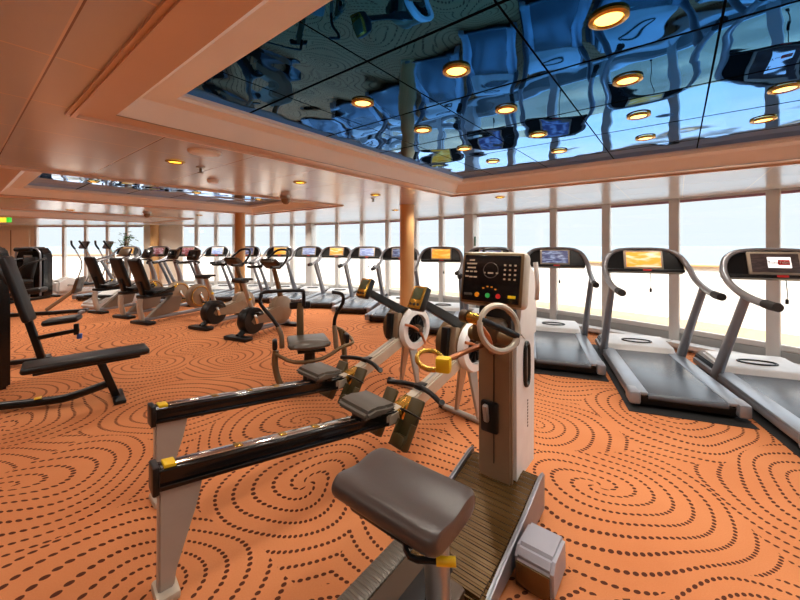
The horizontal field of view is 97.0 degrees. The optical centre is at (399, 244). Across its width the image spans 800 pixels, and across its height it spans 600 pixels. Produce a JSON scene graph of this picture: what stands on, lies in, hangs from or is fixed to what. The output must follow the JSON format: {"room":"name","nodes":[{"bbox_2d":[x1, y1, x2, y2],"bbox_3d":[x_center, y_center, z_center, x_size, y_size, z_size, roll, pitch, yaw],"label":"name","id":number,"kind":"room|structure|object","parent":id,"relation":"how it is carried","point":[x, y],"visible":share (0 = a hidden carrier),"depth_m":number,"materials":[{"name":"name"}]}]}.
{"room":"gym","nodes":[
{"label":"gym","id":0,"kind":"room"},
{"bbox_2d":[0,225,33,246],"bbox_3d":[-13.765,0.245,4.515,2.930,2.410,15.030,0,0,0],"label":"wall","id":1,"kind":"structure","parent":0,"point":[2,227],"depth_m":11.95,"materials":[{"name":"brown wood"}]},
{"bbox_2d":[0,230,29,256],"bbox_3d":[-13.050,0.450,11.889,1.200,1.940,0.072,0,0,0],"label":"door","id":2,"kind":"structure","parent":1,"relation":"in","point":[9,239],"depth_m":11.87,"materials":[{"name":"brown wood"}]},
{"bbox_2d":[144,225,183,283],"bbox_3d":[-7.950,0.245,11.906,1.341,2.410,0.062,0,0,2],"label":"wall","id":3,"kind":"structure","parent":0,"point":[171,236],"depth_m":11.87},
{"bbox_2d":[0,291,799,599],"bbox_3d":[-4.550,1.450,4.500,21.300,0.001,15.000,0,0,0],"label":"floor","id":4,"kind":"structure","parent":0,"point":[643,506],"depth_m":2.15,"materials":[{"name":"carpet"}]},
{"bbox_2d":[0,247,8,256],"bbox_3d":[-11.037,0.748,9.154,1.046,1.395,1.432,0,0,0],"label":"machine","id":5,"kind":"object","parent":4,"relation":"on","point":[3,252],"visible":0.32,"depth_m":9.73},
{"bbox_2d":[0,279,9,389],"bbox_3d":[-4.126,0.866,3.437,0.335,1.168,0.415,0,0,20],"label":"tower","id":6,"kind":"object","parent":4,"relation":"on","point":[4,291],"visible":1,"depth_m":3.54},
{"bbox_2d":[10,247,52,303],"bbox_3d":[-9.737,0.748,9.054,1.046,1.395,1.432,0,0,0],"label":"machine","id":7,"kind":"object","parent":4,"relation":"on","point":[34,264],"visible":0.73,"depth_m":9.43,"materials":[{"name":"plastic"}]},
{"bbox_2d":[0,256,82,364],"bbox_3d":[-4.405,0.789,4.332,0.788,1.312,0.500,0,0,-30],"label":"bench","id":8,"kind":"object","parent":4,"relation":"on","point":[8,265],"visible":0.82,"depth_m":4.27,"materials":[{"name":"leather"}]},
{"bbox_2d":[0,268,88,316],"bbox_3d":[-7.397,0.898,7.325,1.406,1.103,0.500,0,0,-28],"label":"machine","id":9,"kind":"object","parent":4,"relation":"on","point":[79,281],"visible":0.57,"depth_m":7.39,"materials":[{"name":"metal"}]},
{"bbox_2d":[53,240,94,292],"bbox_3d":[-10.266,0.653,10.794,0.602,1.594,1.800,0,0,20],"label":"elliptical trainer","id":10,"kind":"object","parent":4,"relation":"on","point":[84,244],"visible":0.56,"depth_m":11.29,"materials":[{"name":"silver metal"}]},
{"bbox_2d":[0,343,149,409],"bbox_3d":[-3.044,1.221,3.096,1.412,0.461,0.512,0,0,-26],"label":"bench","id":11,"kind":"object","parent":4,"relation":"on","point":[37,367],"visible":1,"depth_m":3.17,"materials":[{"name":"leather"}]},
{"bbox_2d":[51,240,116,296],"bbox_3d":[-9.466,0.653,10.744,0.602,1.594,1.800,0,0,20],"label":"elliptical trainer","id":12,"kind":"object","parent":4,"relation":"on","point":[62,285],"visible":0.66,"depth_m":10.24,"materials":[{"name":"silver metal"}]},
{"bbox_2d":[72,246,140,299],"bbox_3d":[-8.034,0.735,10.162,0.835,1.413,2.124,0,0,2],"label":"treadmill","id":13,"kind":"object","parent":4,"relation":"on","point":[136,251],"visible":0.37,"depth_m":10.22,"materials":[{"name":"silver metal"}]},
{"bbox_2d":[84,249,163,313],"bbox_3d":[-6.187,0.773,8.141,0.600,1.353,1.675,0,0,22],"label":"bike","id":14,"kind":"object","parent":4,"relation":"on","point":[92,264],"visible":0.56,"depth_m":7.62,"materials":[{"name":"silver metal"}]},
{"bbox_2d":[111,231,137,279],"bbox_3d":[-8.698,0.504,11.217,0.594,1.892,0.832,0,0,0],"label":"potted plant","id":15,"kind":"object","parent":4,"relation":"on","point":[125,237],"visible":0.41,"depth_m":11.22,"materials":[{"name":"green plant"}]},
{"bbox_2d":[123,246,171,298],"bbox_3d":[-7.144,0.735,10.162,0.835,1.413,2.124,0,0,2],"label":"treadmill","id":16,"kind":"object","parent":4,"relation":"on","point":[159,251],"visible":0.39,"depth_m":10.42,"materials":[{"name":"silver metal"}]},
{"bbox_2d":[109,249,190,318],"bbox_3d":[-5.237,0.773,7.631,0.600,1.353,1.675,0,0,22],"label":"bike","id":17,"kind":"object","parent":4,"relation":"on","point":[126,287],"visible":0.63,"depth_m":7.15,"materials":[{"name":"silver metal"}]},
{"bbox_2d":[150,225,158,279],"bbox_3d":[-8.130,0.396,11.720,0.280,2.108,0.280,0,0,0],"label":"column","id":18,"kind":"structure","parent":4,"relation":"on","point":[154,229],"depth_m":11.64,"materials":[{"name":"brown wood"}]},
{"bbox_2d":[127,250,209,325],"bbox_3d":[-4.477,0.773,7.101,0.600,1.353,1.675,0,0,22],"label":"bike","id":19,"kind":"object","parent":4,"relation":"on","point":[197,295],"visible":0.88,"depth_m":6.80,"materials":[{"name":"silver metal"}]},
{"bbox_2d":[152,246,212,298],"bbox_3d":[-6.260,0.735,10.132,0.835,1.413,2.124,0,0,3],"label":"treadmill","id":20,"kind":"object","parent":4,"relation":"on","point":[184,251],"visible":0.34,"depth_m":10.31,"materials":[{"name":"silver metal"}]},
{"bbox_2d":[184,246,234,293],"bbox_3d":[-5.367,0.735,10.083,0.835,1.413,2.124,0,0,4],"label":"treadmill","id":21,"kind":"object","parent":4,"relation":"on","point":[213,251],"visible":0.64,"depth_m":10.35,"materials":[{"name":"silver metal"}]},
{"bbox_2d":[188,248,254,330],"bbox_3d":[-3.199,0.755,6.576,0.555,1.390,1.245,0,0,24],"label":"bike","id":22,"kind":"object","parent":4,"relation":"on","point":[214,311],"visible":0.9,"depth_m":6.39,"materials":[{"name":"silver metal"}]},
{"bbox_2d":[209,246,270,300],"bbox_3d":[-4.434,0.735,9.973,0.835,1.413,2.124,0,0,5],"label":"treadmill","id":23,"kind":"object","parent":4,"relation":"on","point":[255,251],"visible":0.46,"depth_m":10.07,"materials":[{"name":"silver metal"}]},
{"bbox_2d":[234,213,245,314],"bbox_3d":[-3.300,0.396,7.300,0.224,2.108,0.224,0,0,0],"label":"column","id":24,"kind":"structure","parent":4,"relation":"on","point":[239,217],"depth_m":7.22,"materials":[{"name":"brown wood"}]},
{"bbox_2d":[223,248,296,342],"bbox_3d":[-2.249,0.755,5.896,0.555,1.390,1.245,0,0,24],"label":"bike","id":25,"kind":"object","parent":4,"relation":"on","point":[251,319],"visible":0.98,"depth_m":5.79,"materials":[{"name":"silver metal"}]},
{"bbox_2d":[249,246,301,301],"bbox_3d":[-3.461,0.735,9.834,0.908,1.413,2.124,0,0,6],"label":"treadmill","id":26,"kind":"object","parent":4,"relation":"on","point":[266,297],"visible":0.62,"depth_m":10.06,"materials":[{"name":"silver metal"}]},
{"bbox_2d":[147,278,429,508],"bbox_3d":[-0.578,0.874,2.840,0.580,1.153,2.392,0,0,43],"label":"rowing machine","id":27,"kind":"object","parent":4,"relation":"on","point":[403,327],"visible":0.88,"depth_m":2.72,"materials":[{"name":"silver metal"}]},
{"bbox_2d":[356,278,407,313],"bbox_3d":[-0.144,0.507,3.308,0.494,0.419,0.521,0,0,0],"label":"monitor","id":28,"kind":"object","parent":27,"relation":"on","point":[364,291],"depth_m":3.20,"materials":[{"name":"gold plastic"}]},
{"bbox_2d":[271,246,329,301],"bbox_3d":[-2.567,0.735,9.545,0.908,1.413,2.124,0,0,7],"label":"treadmill","id":29,"kind":"object","parent":4,"relation":"on","point":[303,251],"visible":0.58,"depth_m":9.77,"materials":[{"name":"silver metal"}]},
{"bbox_2d":[258,289,354,383],"bbox_3d":[-0.938,0.958,3.610,0.955,1.012,0.574,0,0,-20],"label":"exercise machine","id":30,"kind":"object","parent":4,"relation":"on","point":[307,344],"visible":0.84,"depth_m":3.59,"materials":[{"name":"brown metal"}]},
{"bbox_2d":[149,286,478,599],"bbox_3d":[-0.149,0.874,2.262,2.392,1.153,0.580,0,0,-44],"label":"rowing machine","id":31,"kind":"object","parent":4,"relation":"on","point":[175,482],"visible":0.88,"depth_m":1.92,"materials":[{"name":"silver metal"}]},
{"bbox_2d":[407,286,430,311],"bbox_3d":[0.139,0.385,2.539,0.130,0.175,0.130,0,0,-44],"label":"monitor","id":32,"kind":"object","parent":31,"relation":"on","point":[419,302],"depth_m":2.51,"materials":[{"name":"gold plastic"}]},
{"bbox_2d":[306,246,356,306],"bbox_3d":[-1.714,0.735,9.066,0.908,1.413,2.124,0,0,8],"label":"treadmill","id":33,"kind":"object","parent":4,"relation":"on","point":[325,299],"visible":0.71,"depth_m":9.24,"materials":[{"name":"silver metal"}]},
{"bbox_2d":[331,246,387,312],"bbox_3d":[-0.861,0.735,8.417,0.908,1.413,2.124,0,0,9],"label":"treadmill","id":34,"kind":"object","parent":4,"relation":"on","point":[354,304],"visible":0.75,"depth_m":8.43,"materials":[{"name":"silver metal"}]},
{"bbox_2d":[365,246,418,321],"bbox_3d":[-0.044,0.735,7.549,0.908,1.413,2.124,0,0,11],"label":"treadmill","id":35,"kind":"object","parent":4,"relation":"on","point":[378,313],"visible":0.44,"depth_m":7.67,"materials":[{"name":"silver metal"}]},
{"bbox_2d":[399,204,413,306],"bbox_3d":[0.115,0.396,5.840,0.264,2.108,0.264,0,0,0],"label":"column","id":36,"kind":"structure","parent":4,"relation":"on","point":[406,210],"depth_m":5.74,"materials":[{"name":"brown wood"}]},
{"bbox_2d":[414,246,463,333],"bbox_3d":[0.730,0.735,6.645,0.908,1.413,2.124,0,0,15],"label":"treadmill","id":37,"kind":"object","parent":4,"relation":"on","point":[446,254],"visible":0.59,"depth_m":6.88,"materials":[{"name":"silver metal"}]},
{"bbox_2d":[331,248,565,599],"bbox_3d":[0.205,0.732,1.530,0.780,1.435,1.771,0,0,38],"label":"arm ergometer","id":38,"kind":"object","parent":4,"relation":"on","point":[462,535],"visible":1,"depth_m":1.56,"materials":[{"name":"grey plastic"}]},
{"bbox_2d":[457,247,513,313],"bbox_3d":[1.460,0.735,5.781,0.908,1.413,2.124,0,0,18],"label":"treadmill","id":39,"kind":"object","parent":4,"relation":"on","point":[477,249],"visible":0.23,"depth_m":6.07,"materials":[{"name":"silver metal"}]},
{"bbox_2d":[534,367,608,381],"bbox_3d":[2.173,1.446,4.924,0.880,0.006,2.200,0,0,20],"label":"rubber mat","id":40,"kind":"object","parent":4,"relation":"on","point":[580,375],"visible":0.24,"depth_m":3.94,"materials":[{"name":"black rubber"}]},
{"bbox_2d":[526,247,605,374],"bbox_3d":[2.177,0.735,4.935,0.908,1.413,2.124,0,0,20],"label":"treadmill","id":41,"kind":"object","parent":40,"relation":"on","point":[558,344],"visible":0.73,"depth_m":4.85,"materials":[{"name":"silver metal"}]},
{"bbox_2d":[592,344,759,429],"bbox_3d":[2.802,1.446,3.957,0.880,0.006,2.200,0,0,21],"label":"rubber mat","id":42,"kind":"object","parent":4,"relation":"on","point":[648,409],"visible":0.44,"depth_m":3.05,"materials":[{"name":"black rubber"}]},
{"bbox_2d":[595,247,751,418],"bbox_3d":[2.806,0.735,3.968,0.908,1.413,2.124,0,0,21],"label":"treadmill","id":43,"kind":"object","parent":42,"relation":"on","point":[649,370],"visible":1,"depth_m":3.82,"materials":[{"name":"silver metal"}]},
{"bbox_2d":[696,365,799,457],"bbox_3d":[3.480,1.446,3.119,0.880,0.006,2.200,0,0,22],"label":"rubber mat","id":44,"kind":"object","parent":4,"relation":"on","point":[766,424],"visible":0.02,"depth_m":2.74,"materials":[{"name":"black rubber"}]},
{"bbox_2d":[693,248,799,447],"bbox_3d":[3.485,0.735,3.130,0.908,1.413,2.124,0,0,22],"label":"treadmill","id":45,"kind":"object","parent":44,"relation":"on","point":[770,385],"visible":1,"depth_m":3.38,"materials":[{"name":"silver metal"}]},
{"bbox_2d":[0,0,799,224],"bbox_3d":[-5.823,-0.660,1.718,24.721,0.001,19.149,0,0,38],"label":"ceiling","id":46,"kind":"structure","parent":0,"point":[51,51],"depth_m":2.90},
{"bbox_2d":[0,208,193,222],"bbox_3d":[-7.238,-0.717,8.227,2.580,0.157,3.540,0,0,38],"label":"trim","id":47,"kind":"structure","parent":46,"relation":"attached to","point":[5,212],"depth_m":8.70,"materials":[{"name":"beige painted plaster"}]},
{"bbox_2d":[0,165,343,214],"bbox_3d":[-3.195,-0.717,5.240,2.730,0.157,3.840,0,0,38],"label":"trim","id":48,"kind":"structure","parent":46,"relation":"attached to","point":[21,182],"depth_m":5.21,"materials":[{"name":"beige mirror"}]},
{"bbox_2d":[165,159,184,164],"bbox_3d":[-1.773,-0.653,2.793,0.139,0.012,0.139,0,0,0],"label":"recessed light","id":49,"kind":"object","parent":46,"relation":"in","point":[171,161],"visible":1,"depth_m":2.77,"materials":[{"name":"gold metal"}]},
{"bbox_2d":[187,148,221,156],"bbox_3d":[-1.385,-0.650,2.510,0.216,0.018,0.216,0,0,0],"label":"ceiling speaker","id":50,"kind":"object","parent":46,"relation":"attached to","point":[203,152],"visible":1,"depth_m":2.47},
{"bbox_2d":[280,195,291,203],"bbox_3d":[-1.540,-0.603,4.770,0.150,0.112,0.150,0,0,0],"label":"ceiling camera","id":51,"kind":"object","parent":46,"relation":"attached to","point":[285,199],"visible":1,"depth_m":4.72,"materials":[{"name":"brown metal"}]},
{"bbox_2d":[65,0,799,196],"bbox_3d":[2.324,-0.717,1.048,7.170,0.157,3.810,0,0,38],"label":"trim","id":52,"kind":"structure","parent":46,"relation":"attached to","point":[281,76],"depth_m":1.74,"materials":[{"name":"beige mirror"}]},
{"bbox_2d":[351,98,373,107],"bbox_3d":[-0.206,-0.782,1.955,0.126,0.012,0.126,0,0,0],"label":"recessed light","id":53,"kind":"object","parent":52,"relation":"attached to","point":[361,102],"visible":1,"depth_m":1.94,"materials":[{"name":"yellow glass"}]},
{"bbox_2d":[414,126,431,133],"bbox_3d":[0.156,-0.782,2.415,0.126,0.012,0.126,0,0,0],"label":"recessed light","id":54,"kind":"object","parent":52,"relation":"attached to","point":[423,129],"visible":1,"depth_m":2.40,"materials":[{"name":"yellow glass"}]},
{"bbox_2d":[442,63,470,77],"bbox_3d":[0.254,-0.782,1.594,0.126,0.012,0.126,0,0,0],"label":"recessed light","id":55,"kind":"object","parent":52,"relation":"attached to","point":[454,68],"visible":1,"depth_m":1.58,"materials":[{"name":"gold metal"}]},
{"bbox_2d":[456,146,471,150],"bbox_3d":[0.523,-0.782,2.883,0.126,0.012,0.126,0,0,0],"label":"recessed light","id":56,"kind":"object","parent":52,"relation":"attached to","point":[462,148],"visible":1,"depth_m":2.87,"materials":[{"name":"gold metal"}]},
{"bbox_2d":[495,105,517,113],"bbox_3d":[0.616,-0.782,2.054,0.126,0.012,0.126,0,0,0],"label":"recessed light","id":57,"kind":"object","parent":52,"relation":"attached to","point":[505,108],"visible":1,"depth_m":2.04,"materials":[{"name":"yellow glass"}]},
{"bbox_2d":[529,132,547,137],"bbox_3d":[0.984,-0.782,2.521,0.126,0.012,0.126,0,0,0],"label":"recessed light","id":58,"kind":"object","parent":52,"relation":"attached to","point":[535,134],"visible":1,"depth_m":2.51,"materials":[{"name":"yellow glass"}]},
{"bbox_2d":[588,5,629,30],"bbox_3d":[0.722,-0.782,1.226,0.126,0.012,0.126,0,0,0],"label":"recessed light","id":59,"kind":"object","parent":52,"relation":"attached to","point":[610,15],"visible":1,"depth_m":1.22,"materials":[{"name":"yellow glass"}]},
{"bbox_2d":[612,73,643,86],"bbox_3d":[1.083,-0.782,1.686,0.126,0.012,0.126,0,0,0],"label":"recessed light","id":60,"kind":"object","parent":52,"relation":"attached to","point":[628,78],"visible":1,"depth_m":1.68,"materials":[{"name":"yellow glass"}]},
{"bbox_2d":[626,112,650,119],"bbox_3d":[1.451,-0.782,2.154,0.126,0.012,0.126,0,0,0],"label":"recessed light","id":61,"kind":"object","parent":52,"relation":"attached to","point":[634,116],"visible":1,"depth_m":2.14,"materials":[{"name":"yellow glass"}]},
{"bbox_2d":[635,135,655,140],"bbox_3d":[1.800,-0.782,2.598,0.126,0.012,0.126,0,0,0],"label":"recessed light","id":62,"kind":"object","parent":52,"relation":"attached to","point":[641,138],"visible":1,"depth_m":2.58,"materials":[{"name":"gold metal"}]},
{"bbox_2d":[749,116,777,123],"bbox_3d":[2.280,-0.782,2.221,0.126,0.012,0.126,0,0,0],"label":"recessed light","id":63,"kind":"object","parent":52,"relation":"attached to","point":[766,119],"visible":1,"depth_m":2.21,"materials":[{"name":"gold metal"}]},
{"bbox_2d":[767,82,799,94],"bbox_3d":[1.931,-0.782,1.777,0.126,0.012,0.126,0,0,0],"label":"recessed light","id":64,"kind":"object","parent":52,"relation":"attached to","point":[785,87],"visible":1,"depth_m":1.77,"materials":[{"name":"yellow glass"}]},
{"bbox_2d":[83,282,799,363],"bbox_3d":[-1.311,1.350,6.681,23.813,0.200,5.747,0,0,39],"label":"wall","id":65,"kind":"structure","parent":0,"point":[738,347],"depth_m":5.29,"materials":[{"name":"white paint"}]},
{"bbox_2d":[34,225,38,246],"bbox_3d":[-12.300,0.395,11.980,0.090,2.110,0.100,0,0,0],"label":"trim","id":66,"kind":"structure","parent":65,"relation":"attached to","point":[36,228],"depth_m":11.94,"materials":[{"name":"paint"}]},
{"bbox_2d":[62,225,66,276],"bbox_3d":[-11.350,0.395,11.970,0.090,2.110,0.100,0,0,0],"label":"trim","id":67,"kind":"structure","parent":65,"relation":"attached to","point":[64,229],"depth_m":11.93,"materials":[{"name":"paint"}]},
{"bbox_2d":[84,225,88,280],"bbox_3d":[-10.600,0.395,11.960,0.090,2.110,0.100,0,0,0],"label":"trim","id":68,"kind":"structure","parent":65,"relation":"attached to","point":[86,229],"depth_m":11.92,"materials":[{"name":"paint"}]},
{"bbox_2d":[106,225,109,280],"bbox_3d":[-9.860,0.395,11.950,0.090,2.110,0.100,0,0,0],"label":"trim","id":69,"kind":"structure","parent":65,"relation":"attached to","point":[107,226],"depth_m":11.90,"materials":[{"name":"paint"}]},
{"bbox_2d":[125,225,129,258],"bbox_3d":[-9.200,0.395,11.940,0.090,2.110,0.100,0,0,0],"label":"trim","id":70,"kind":"structure","parent":65,"relation":"attached to","point":[127,228],"depth_m":11.90,"materials":[{"name":"paint"}]},
{"bbox_2d":[194,225,199,283],"bbox_3d":[-6.779,0.395,11.857,0.125,2.110,0.165,0,0,4],"label":"trim","id":71,"kind":"structure","parent":65,"relation":"attached to","point":[196,227],"depth_m":11.78,"materials":[{"name":"paint"}]},
{"bbox_2d":[214,225,218,284],"bbox_3d":[-6.099,0.395,11.797,0.125,2.110,0.165,0,0,6],"label":"trim","id":72,"kind":"structure","parent":65,"relation":"attached to","point":[216,228],"depth_m":11.72,"materials":[{"name":"paint"}]},
{"bbox_2d":[232,225,234,283],"bbox_3d":[-5.449,0.395,11.717,0.125,2.110,0.165,0,0,8],"label":"trim","id":73,"kind":"structure","parent":65,"relation":"attached to","point":[233,226],"depth_m":11.64,"materials":[{"name":"paint"}]},
{"bbox_2d":[251,225,255,283],"bbox_3d":[-4.798,0.395,11.607,0.125,2.110,0.165,0,0,11],"label":"trim","id":74,"kind":"structure","parent":65,"relation":"attached to","point":[253,228],"depth_m":11.53,"materials":[{"name":"paint"}]},
{"bbox_2d":[270,224,274,286],"bbox_3d":[-4.118,0.395,11.447,0.125,2.110,0.165,0,0,15],"label":"trim","id":75,"kind":"structure","parent":65,"relation":"attached to","point":[272,227],"depth_m":11.37,"materials":[{"name":"paint"}]},
{"bbox_2d":[290,224,294,284],"bbox_3d":[-3.397,0.395,11.227,0.125,2.110,0.165,0,0,19],"label":"trim","id":76,"kind":"structure","parent":65,"relation":"attached to","point":[292,227],"depth_m":11.16,"materials":[{"name":"paint"}]},
{"bbox_2d":[305,223,316,285],"bbox_3d":[-2.741,0.395,10.905,0.240,2.110,0.260,0,0,25],"label":"trim","id":77,"kind":"structure","parent":65,"relation":"attached to","point":[310,228],"depth_m":10.80,"materials":[{"name":"paint"}]},
{"bbox_2d":[314,223,334,286],"bbox_3d":[-2.280,0.295,10.725,0.988,1.910,0.061,0,0,27],"label":"window","id":78,"kind":"structure","parent":65,"relation":"in","point":[315,284],"depth_m":10.66,"materials":[{"name":"glass"}]},
{"bbox_2d":[335,223,340,287],"bbox_3d":[-1.836,0.395,10.507,0.125,2.110,0.165,0,0,29],"label":"trim","id":79,"kind":"structure","parent":65,"relation":"attached to","point":[337,226],"depth_m":10.43,"materials":[{"name":"paint"}]},
{"bbox_2d":[339,222,359,288],"bbox_3d":[-1.445,0.295,10.260,0.924,1.910,0.061,0,0,31],"label":"window","id":80,"kind":"structure","parent":65,"relation":"in","point":[341,286],"depth_m":10.27,"materials":[{"name":"glass"}]},
{"bbox_2d":[360,222,365,282],"bbox_3d":[-1.046,0.395,10.026,0.125,2.110,0.165,0,0,33],"label":"trim","id":81,"kind":"structure","parent":65,"relation":"attached to","point":[362,225],"depth_m":9.95,"materials":[{"name":"paint"}]},
{"bbox_2d":[364,221,384,290],"bbox_3d":[-0.680,0.295,9.760,0.904,1.910,0.060,0,0,35],"label":"window","id":82,"kind":"structure","parent":65,"relation":"in","point":[365,222],"depth_m":9.72,"materials":[{"name":"glass"}]},
{"bbox_2d":[385,220,390,295],"bbox_3d":[-0.305,0.395,9.506,0.125,2.110,0.165,0,0,37],"label":"trim","id":83,"kind":"structure","parent":65,"relation":"attached to","point":[387,222],"depth_m":9.44,"materials":[{"name":"paint"}]},
{"bbox_2d":[414,219,418,285],"bbox_3d":[0.415,0.395,8.926,0.125,2.110,0.165,0,0,41],"label":"trim","id":84,"kind":"structure","parent":65,"relation":"attached to","point":[416,223],"depth_m":8.86,"materials":[{"name":"paint"}]},
{"bbox_2d":[417,217,438,296],"bbox_3d":[0.705,0.295,8.640,0.814,1.910,0.060,0,0,44],"label":"window","id":85,"kind":"structure","parent":65,"relation":"in","point":[434,218],"depth_m":8.56,"materials":[{"name":"glass"}]},
{"bbox_2d":[417,218,437,220],"bbox_3d":[0.705,-0.620,8.640,0.714,0.032,0.030,0,0,44],"label":"blind","id":86,"kind":"object","parent":85,"relation":"attached to","point":[420,219],"depth_m":8.67,"materials":[{"name":"white fabric"}]},
{"bbox_2d":[438,217,445,301],"bbox_3d":[1.005,0.395,8.365,0.125,2.110,0.165,0,0,44],"label":"trim","id":87,"kind":"structure","parent":65,"relation":"attached to","point":[441,221],"depth_m":8.30,"materials":[{"name":"paint"}]},
{"bbox_2d":[444,215,463,299],"bbox_3d":[1.300,0.295,8.070,0.834,1.910,0.060,0,0,44],"label":"window","id":88,"kind":"structure","parent":65,"relation":"in","point":[449,217],"depth_m":8.12,"materials":[{"name":"glass"}]},
{"bbox_2d":[464,214,478,307],"bbox_3d":[1.564,0.395,7.745,0.260,2.110,0.240,0,0,-45],"label":"trim","id":89,"kind":"structure","parent":65,"relation":"attached to","point":[471,221],"depth_m":7.65,"materials":[{"name":"paint"}]},
{"bbox_2d":[477,212,506,216],"bbox_3d":[1.920,0.295,7.440,0.061,1.910,0.934,0,0,-43],"label":"window","id":90,"kind":"structure","parent":65,"relation":"in","point":[504,213],"depth_m":7.40,"materials":[{"name":"paint"}]},
{"bbox_2d":[477,214,506,216],"bbox_3d":[1.920,-0.620,7.440,0.030,0.032,0.834,0,0,-43],"label":"blind","id":91,"kind":"object","parent":90,"relation":"attached to","point":[478,215],"depth_m":7.47,"materials":[{"name":"white fabric"}]},
{"bbox_2d":[507,212,514,251],"bbox_3d":[2.245,0.395,7.105,0.165,2.110,0.125,0,0,-43],"label":"trim","id":92,"kind":"structure","parent":65,"relation":"attached to","point":[510,215],"depth_m":7.04,"materials":[{"name":"paint"}]},
{"bbox_2d":[514,209,549,312],"bbox_3d":[2.535,0.295,6.790,0.060,1.910,0.856,0,0,-44],"label":"window","id":93,"kind":"structure","parent":65,"relation":"in","point":[540,309],"depth_m":6.68,"materials":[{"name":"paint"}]},
{"bbox_2d":[514,211,549,214],"bbox_3d":[2.535,-0.620,6.790,0.030,0.032,0.756,0,0,-44],"label":"blind","id":94,"kind":"object","parent":93,"relation":"attached to","point":[519,212],"depth_m":6.81,"materials":[{"name":"white fabric"}]},
{"bbox_2d":[271,287,799,365],"bbox_3d":[0.759,1.395,5.648,4.013,0.110,19.853,0,0,-42],"label":"baseboard","id":95,"kind":"structure","parent":65,"relation":"attached to","point":[695,348],"depth_m":4.97,"materials":[{"name":"beige wood"}]},
{"bbox_2d":[550,209,557,319],"bbox_3d":[2.836,0.395,6.485,0.165,2.110,0.125,0,0,-42],"label":"trim","id":96,"kind":"structure","parent":65,"relation":"attached to","point":[553,212],"depth_m":6.42,"materials":[{"name":"paint"}]},
{"bbox_2d":[557,205,601,319],"bbox_3d":[3.120,0.295,6.150,0.060,1.910,0.879,0,0,-41],"label":"window","id":97,"kind":"structure","parent":65,"relation":"in","point":[562,312],"depth_m":6.15,"materials":[{"name":"paint"}]},
{"bbox_2d":[557,207,601,211],"bbox_3d":[3.120,-0.620,6.150,0.030,0.032,0.779,0,0,-41],"label":"blind","id":98,"kind":"object","parent":97,"relation":"attached to","point":[572,208],"depth_m":6.17,"materials":[{"name":"white fabric"}]},
{"bbox_2d":[602,204,611,326],"bbox_3d":[3.416,0.395,5.825,0.165,2.110,0.125,0,0,-40],"label":"trim","id":99,"kind":"structure","parent":65,"relation":"attached to","point":[606,209],"depth_m":5.77,"materials":[{"name":"paint"}]},
{"bbox_2d":[610,200,668,330],"bbox_3d":[3.690,0.295,5.460,0.060,1.910,0.912,0,0,-38],"label":"window","id":100,"kind":"structure","parent":65,"relation":"in","point":[616,320],"depth_m":5.42,"materials":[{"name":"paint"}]},
{"bbox_2d":[611,201,668,207],"bbox_3d":[3.690,-0.620,5.460,0.030,0.032,0.812,0,0,-38],"label":"blind","id":101,"kind":"object","parent":100,"relation":"attached to","point":[646,202],"depth_m":5.44,"materials":[{"name":"white fabric"}]},
{"bbox_2d":[669,199,680,340],"bbox_3d":[3.976,0.395,5.104,0.165,2.110,0.125,0,0,-35],"label":"trim","id":102,"kind":"structure","parent":65,"relation":"attached to","point":[674,204],"depth_m":5.05,"materials":[{"name":"paint"}]},
{"bbox_2d":[680,191,765,347],"bbox_3d":[4.235,0.295,4.675,0.060,1.910,1.002,0,0,-32],"label":"window","id":103,"kind":"structure","parent":65,"relation":"in","point":[741,340],"depth_m":4.62,"materials":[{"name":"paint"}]},
{"bbox_2d":[680,193,765,202],"bbox_3d":[4.235,-0.620,4.675,0.030,0.032,0.902,0,0,-32],"label":"blind","id":104,"kind":"object","parent":103,"relation":"attached to","point":[736,195],"depth_m":4.65,"materials":[{"name":"white fabric"}]},
{"bbox_2d":[766,189,780,356],"bbox_3d":[4.506,0.395,4.254,0.165,2.110,0.125,0,0,-29],"label":"trim","id":105,"kind":"structure","parent":65,"relation":"attached to","point":[773,197],"depth_m":4.21,"materials":[{"name":"paint"}]},
{"bbox_2d":[781,187,799,353],"bbox_3d":[4.750,0.295,3.750,0.060,1.910,1.118,0,0,-27],"label":"window","id":106,"kind":"structure","parent":65,"relation":"in","point":[787,348],"depth_m":4.12,"materials":[{"name":"paint"}]},
{"bbox_2d":[781,190,799,193],"bbox_3d":[4.750,-0.620,3.750,0.030,0.032,1.018,0,0,-27],"label":"blind","id":107,"kind":"object","parent":106,"relation":"attached to","point":[782,191],"depth_m":4.13,"materials":[{"name":"white fabric"}]},
{"label":"outside","id":108,"kind":"structure","parent":0,"visible":0},
{"bbox_2d":[300,282,799,346],"bbox_3d":[-3.301,1.470,5.751,23.798,0.001,17.498,0,0,0],"label":"deck","id":109,"kind":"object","parent":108,"point":[786,339],"visible":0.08,"depth_m":6.80,"materials":[{"name":"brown wood"}]},
{"bbox_2d":[52,254,799,335],"bbox_3d":[-1.143,0.924,8.722,29.643,1.092,7.440,0,0,36],"label":"bulwark","id":110,"kind":"object","parent":109,"relation":"on","point":[572,289],"visible":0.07,"depth_m":7.89,"materials":[{"name":"white paint"}]},
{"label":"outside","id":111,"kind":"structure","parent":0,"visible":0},
{"bbox_2d":[39,246,799,267],"bbox_3d":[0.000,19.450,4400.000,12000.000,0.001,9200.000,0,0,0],"label":"sea","id":112,"kind":"structure","parent":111,"point":[706,255],"depth_m":1530.29,"materials":[{"name":"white liquid"}]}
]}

